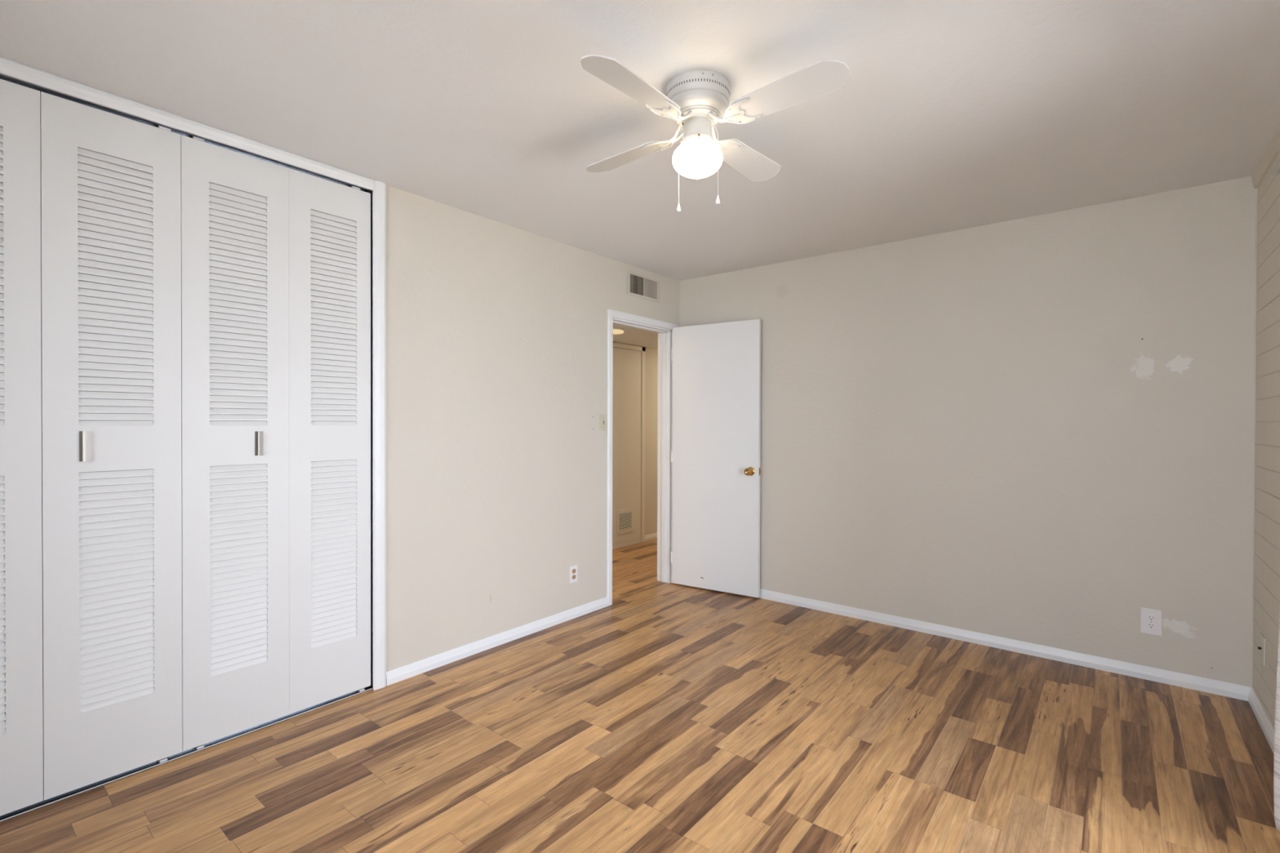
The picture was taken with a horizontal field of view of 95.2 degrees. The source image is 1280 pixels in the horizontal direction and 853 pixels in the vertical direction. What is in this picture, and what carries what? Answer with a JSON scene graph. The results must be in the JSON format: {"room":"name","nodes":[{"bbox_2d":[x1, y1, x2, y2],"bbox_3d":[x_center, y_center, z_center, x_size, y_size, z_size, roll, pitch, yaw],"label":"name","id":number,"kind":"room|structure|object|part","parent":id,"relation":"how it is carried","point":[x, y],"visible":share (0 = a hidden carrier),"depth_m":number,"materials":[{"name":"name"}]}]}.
{"room":"empty bedroom","nodes":[
{"label":"empty bedroom","id":0,"kind":"room"},
{"bbox_2d":[368,185,679,687],"bbox_3d":[-0.964,0.036,4.215,1.290,2.440,8.670,0,1,39],"label":"wall","id":1,"kind":"structure","parent":0,"point":[496,332],"depth_m":3.34,"materials":[{"name":"beige paint"}]},
{"bbox_2d":[0,74,371,192],"bbox_3d":[-1.775,-1.121,2.236,0.049,0.022,1.494,0,1,39],"label":"track","id":2,"kind":"object","parent":1,"relation":"attached to","point":[5,77],"visible":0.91,"depth_m":2.20,"materials":[{"name":"metal"}]},
{"bbox_2d":[0,79,182,816],"bbox_3d":[-1.994,0.070,1.948,0.048,2.362,0.749,0,1,39],"label":"door","id":3,"kind":"structure","parent":2,"relation":"hanging from","point":[59,156],"depth_m":2.03,"materials":[{"name":"white paint"}]},
{"bbox_3d":[-2.120,0.070,1.808,0.028,2.362,0.374,0,1,39],"label":"panel","id":4,"kind":"part","parent":3,"relation":"part of","materials":[{"name":"white paint"}]},
{"bbox_3d":[-1.912,0.069,2.024,0.006,0.105,0.032,0,0,3],"label":"pull handle","id":5,"kind":"part","parent":3,"relation":"part of","materials":[{"name":"silver metal"}]},
{"bbox_2d":[180,134,370,751],"bbox_3d":[-1.526,0.067,2.524,0.048,2.362,0.731,0,1,39],"label":"door","id":6,"kind":"structure","parent":2,"relation":"hanging from","point":[317,646],"depth_m":2.48,"materials":[{"name":"white paint"}]},
{"bbox_3d":[-1.646,0.068,2.391,0.028,2.362,0.374,0,1,39],"label":"panel","id":7,"kind":"part","parent":6,"relation":"part of","materials":[{"name":"white paint"}]},
{"bbox_3d":[-1.578,0.071,2.435,0.006,0.101,0.032,0,0,3],"label":"pull handle","id":8,"kind":"part","parent":6,"relation":"part of","materials":[{"name":"metal"}]},
{"bbox_3d":[-1.416,0.067,2.675,0.028,2.362,0.357,0,1,39],"label":"panel","id":9,"kind":"part","parent":6,"relation":"part of","materials":[{"name":"white paint"}]},
{"bbox_2d":[0,57,386,690],"bbox_3d":[-1.787,0.047,2.252,0.135,2.440,1.614,0,1,39],"label":"trim","id":10,"kind":"structure","parent":1,"relation":"attached to","point":[11,68],"depth_m":2.80,"materials":[{"name":"white paint"}]},
{"bbox_2d":[386,596,608,685],"bbox_3d":[-1.673,1.235,2.318,0.014,0.064,4.583,0,1,39],"label":"baseboard","id":11,"kind":"structure","parent":1,"relation":"attached to","point":[412,669],"depth_m":3.31,"materials":[{"name":"white paint"}]},
{"bbox_2d":[569,564,577,583],"bbox_3d":[-0.436,0.971,3.844,0.008,0.114,0.070,0,1,39],"label":"wall outlet","id":12,"kind":"object","parent":1,"relation":"attached to","point":[573,569],"visible":1,"depth_m":3.84,"materials":[{"name":"white plastic"}]},
{"bbox_2d":[600,414,606,431],"bbox_3d":[-0.250,-0.027,4.055,0.020,0.112,0.068,0,1,39],"label":"light switch","id":13,"kind":"object","parent":1,"relation":"attached to","point":[602,417],"visible":1,"depth_m":4.05,"materials":[{"name":"beige plastic"}]},
{"bbox_2d":[612,342,645,549],"bbox_3d":[-0.232,0.197,5.964,0.024,2.098,0.896,0,1,39],"label":"door","id":14,"kind":"structure","parent":1,"relation":"in","point":[628,366],"depth_m":6.10,"materials":[{"name":"beige paint"}]},
{"bbox_2d":[616,506,634,534],"bbox_3d":[-0.151,0.978,6.064,0.006,0.250,0.270,0,1,39],"label":"grille","id":15,"kind":"object","parent":14,"relation":"attached to","point":[624,515],"depth_m":6.06,"materials":[{"name":"beige metal"}]},
{"bbox_2d":[615,532,657,543],"bbox_3d":[-0.354,1.216,5.831,0.014,0.062,5.200,0,1,39],"label":"baseboard","id":16,"kind":"structure","parent":1,"relation":"attached to","point":[651,536],"depth_m":6.41,"materials":[{"name":"beige paint"}]},
{"bbox_2d":[606,309,679,605],"bbox_3d":[-0.006,0.218,4.461,0.142,2.079,0.852,0,1,39],"label":"trim","id":17,"kind":"structure","parent":1,"relation":"attached to","point":[664,330],"depth_m":4.68,"materials":[{"name":"white paint"}]},
{"bbox_2d":[670,319,760,597],"bbox_3d":[0.550,0.232,4.425,0.739,2.026,0.103,0,0,33],"label":"door","id":18,"kind":"structure","parent":17,"relation":"attached to","point":[716,452],"depth_m":4.42,"materials":[{"name":"white paint"}]},
{"bbox_3d":[0.789,0.329,4.246,0.057,0.057,0.058,0,0,33],"label":"knob","id":19,"kind":"part","parent":18,"relation":"part of","materials":[{"name":"gold metal"}]},
{"bbox_2d":[626,270,660,302],"bbox_3d":[0.031,-1.048,4.396,0.012,0.172,0.398,0,1,39],"label":"air vent","id":20,"kind":"object","parent":1,"relation":"in","point":[639,286],"visible":1,"depth_m":4.39,"materials":[{"name":"metal"}]},
{"bbox_2d":[613,324,657,349],"bbox_3d":[0.025,-0.905,5.514,1.175,0.100,5.400,0,1,39],"label":"ceiling","id":21,"kind":"structure","parent":0,"point":[631,335],"depth_m":5.62,"materials":[{"name":"paint"}]},
{"bbox_2d":[613,327,624,334],"bbox_3d":[-0.248,-0.835,5.111,0.220,0.036,0.220,0,1,39],"label":"recessed light","id":22,"kind":"object","parent":21,"relation":"in","point":[616,331],"visible":0.29,"depth_m":5.05,"materials":[{"name":"white glass"}]},
{"bbox_2d":[0,0,1279,280],"bbox_3d":[-0.130,-1.214,1.614,3.265,0.100,5.451,0,1,39],"label":"ceiling","id":23,"kind":"structure","parent":0,"point":[949,115],"depth_m":2.07,"materials":[{"name":"paint"}]},
{"bbox_2d":[580,53,851,212],"bbox_3d":[0.198,-0.954,2.018,0.786,0.422,0.786,0,0,-4],"label":"ceiling fan","id":24,"kind":"object","parent":23,"relation":"hanging from","point":[695,101],"visible":1,"depth_m":1.93,"materials":[{"name":"white metal"}]},
{"bbox_3d":[-0.054,-1.030,2.243,0.379,0.032,0.129,0,1,39],"label":"fan blade","id":25,"kind":"part","parent":24,"relation":"part of","materials":[{"name":"white laminate"}]},
{"bbox_3d":[-0.027,-1.027,1.764,0.129,0.032,0.379,0,1,39],"label":"fan blade","id":26,"kind":"part","parent":24,"relation":"part of","materials":[{"name":"white laminate"}]},
{"bbox_3d":[0.070,-1.024,2.131,0.120,0.025,0.100,0,1,39],"label":"bracket plate","id":27,"kind":"part","parent":24,"relation":"part of","materials":[{"name":"white metal"}]},
{"bbox_3d":[0.098,-1.039,2.108,0.184,0.061,0.100,0,1,39],"label":"bracket arm","id":28,"kind":"part","parent":24,"relation":"part of","materials":[{"name":"white metal"}]},
{"bbox_3d":[0.085,-1.023,1.888,0.100,0.025,0.120,0,1,39],"label":"bracket plate","id":29,"kind":"part","parent":24,"relation":"part of","materials":[{"name":"white metal"}]},
{"bbox_3d":[0.107,-1.038,1.917,0.100,0.061,0.184,0,1,39],"label":"bracket arm","id":30,"kind":"part","parent":24,"relation":"part of","materials":[{"name":"white metal"}]},
{"bbox_3d":[0.152,-0.921,2.074,0.003,0.248,0.045,0,1,-39],"label":"pull chain","id":31,"kind":"part","parent":24,"relation":"part of","materials":[{"name":"white metal"}]},
{"bbox_3d":[0.198,-0.913,2.018,0.174,0.117,0.174,0,1,39],"label":"lamp shade","id":32,"kind":"part","parent":24,"relation":"part of","materials":[{"name":"white glass"}]},
{"bbox_3d":[0.243,-0.907,1.963,0.046,0.274,0.003,0,0,32],"label":"pull chain","id":33,"kind":"part","parent":24,"relation":"part of","materials":[{"name":"white metal"}]},
{"bbox_3d":[0.290,-1.039,2.118,0.100,0.061,0.184,0,1,39],"label":"bracket arm","id":34,"kind":"part","parent":24,"relation":"part of","materials":[{"name":"white metal"}]},
{"bbox_3d":[0.312,-1.024,2.146,0.100,0.025,0.120,0,1,39],"label":"bracket plate","id":35,"kind":"part","parent":24,"relation":"part of","materials":[{"name":"white metal"}]},
{"bbox_3d":[0.299,-1.037,1.926,0.184,0.061,0.100,0,1,39],"label":"bracket arm","id":36,"kind":"part","parent":24,"relation":"part of","materials":[{"name":"white metal"}]},
{"bbox_3d":[0.328,-1.022,1.903,0.120,0.025,0.100,0,1,39],"label":"bracket plate","id":37,"kind":"part","parent":24,"relation":"part of","materials":[{"name":"white metal"}]},
{"bbox_3d":[0.424,-1.029,2.270,0.129,0.032,0.379,0,1,39],"label":"fan blade","id":38,"kind":"part","parent":24,"relation":"part of","materials":[{"name":"white laminate"}]},
{"bbox_3d":[0.452,-1.026,1.792,0.379,0.032,0.129,0,1,39],"label":"fan blade","id":39,"kind":"part","parent":24,"relation":"part of","materials":[{"name":"white laminate"}]},
{"bbox_2d":[0,538,1279,852],"bbox_3d":[0.290,1.268,3.086,4.637,0.001,9.838,0,1,39],"label":"floor","id":40,"kind":"structure","parent":0,"point":[663,717],"depth_m":2.24,"materials":[{"name":"laminate"}]},
{"bbox_2d":[0,686,372,822],"bbox_3d":[-1.776,1.262,2.248,0.046,0.011,1.494,0,1,39],"label":"floor track","id":41,"kind":"object","parent":40,"relation":"on","point":[45,802],"visible":0.75,"depth_m":2.21,"materials":[{"name":"metal"}]},
{"bbox_2d":[679,176,1255,687],"bbox_3d":[1.680,0.047,3.738,3.415,2.440,0.120,0,1,39],"label":"wall","id":42,"kind":"structure","parent":0,"point":[1037,429],"depth_m":3.26,"materials":[{"name":"beige paint"}]},
{"bbox_2d":[759,588,1250,701],"bbox_3d":[1.576,1.235,3.742,3.265,0.064,0.014,0,1,39],"label":"baseboard","id":43,"kind":"structure","parent":42,"relation":"attached to","point":[1174,678],"depth_m":3.25,"materials":[{"name":"white paint"}]},
{"bbox_2d":[1140,607,1162,635],"bbox_3d":[2.570,0.982,2.938,0.081,0.127,0.008,0,1,39],"label":"wall outlet","id":44,"kind":"object","parent":42,"relation":"attached to","point":[1150,619],"visible":1,"depth_m":2.94,"materials":[{"name":"white plastic"}]},
{"bbox_2d":[1146,614,1155,621],"bbox_3d":[2.568,0.962,2.936,0.034,0.027,0.002,0,1,39],"label":"receptacle","id":45,"kind":"object","parent":44,"relation":"attached to","point":[1149,617],"depth_m":2.93,"materials":[{"name":"white plastic"}]},
{"bbox_2d":[1146,622,1155,629],"bbox_3d":[2.568,1.001,2.936,0.034,0.027,0.002,0,1,39],"label":"receptacle","id":46,"kind":"object","parent":44,"relation":"attached to","point":[1149,625],"depth_m":2.93,"materials":[{"name":"white plastic"}]},
{"bbox_2d":[1252,151,1279,728],"bbox_3d":[1.154,0.068,0.500,0.150,2.440,5.571,0,1,39],"label":"wall","id":47,"kind":"structure","parent":0,"point":[1266,587],"depth_m":2.47,"materials":[{"name":"white paint"}]},
{"bbox_2d":[1250,188,1257,687],"bbox_3d":[2.847,0.025,2.710,0.006,2.376,0.006,0,1,39],"label":"trim","id":48,"kind":"structure","parent":47,"relation":"attached to","point":[1255,220],"depth_m":2.71,"materials":[{"name":"beige paint"}]},
{"bbox_2d":[1248,687,1274,752],"bbox_3d":[2.502,1.247,2.303,0.014,0.064,1.081,0,1,39],"label":"baseboard","id":49,"kind":"structure","parent":47,"relation":"attached to","point":[1262,718],"depth_m":2.48,"materials":[{"name":"white paint"}]},
{"bbox_2d":[1257,632,1266,666],"bbox_3d":[2.684,0.960,2.527,0.016,0.116,0.100,0,1,39],"label":"cable wall plate","id":50,"kind":"object","parent":47,"relation":"attached to","point":[1262,647],"visible":1,"depth_m":2.51,"materials":[{"name":"beige paint"}]},
{"bbox_2d":[1252,126,1279,188],"bbox_3d":[1.130,-1.122,0.592,0.018,0.062,5.451,0,1,39],"label":"trim","id":51,"kind":"structure","parent":47,"relation":"attached to","point":[1273,150],"depth_m":2.46,"materials":[{"name":"beige paint"}]},
{"bbox_2d":[1272,160,1279,174],"bbox_3d":[1.386,-0.875,0.964,0.088,0.020,2.650,0,1,39],"label":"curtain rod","id":52,"kind":"object","parent":47,"relation":"attached to","point":[1276,171],"visible":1,"depth_m":1.98,"materials":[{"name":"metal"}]},
{"bbox_2d":[1273,608,1279,831],"bbox_3d":[1.984,0.200,1.760,0.074,2.116,0.332,0,1,39],"label":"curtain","id":53,"kind":"object","parent":52,"relation":"hanging from","point":[1277,724],"visible":1,"depth_m":1.82,"materials":[{"name":"white fabric"}]}
]}

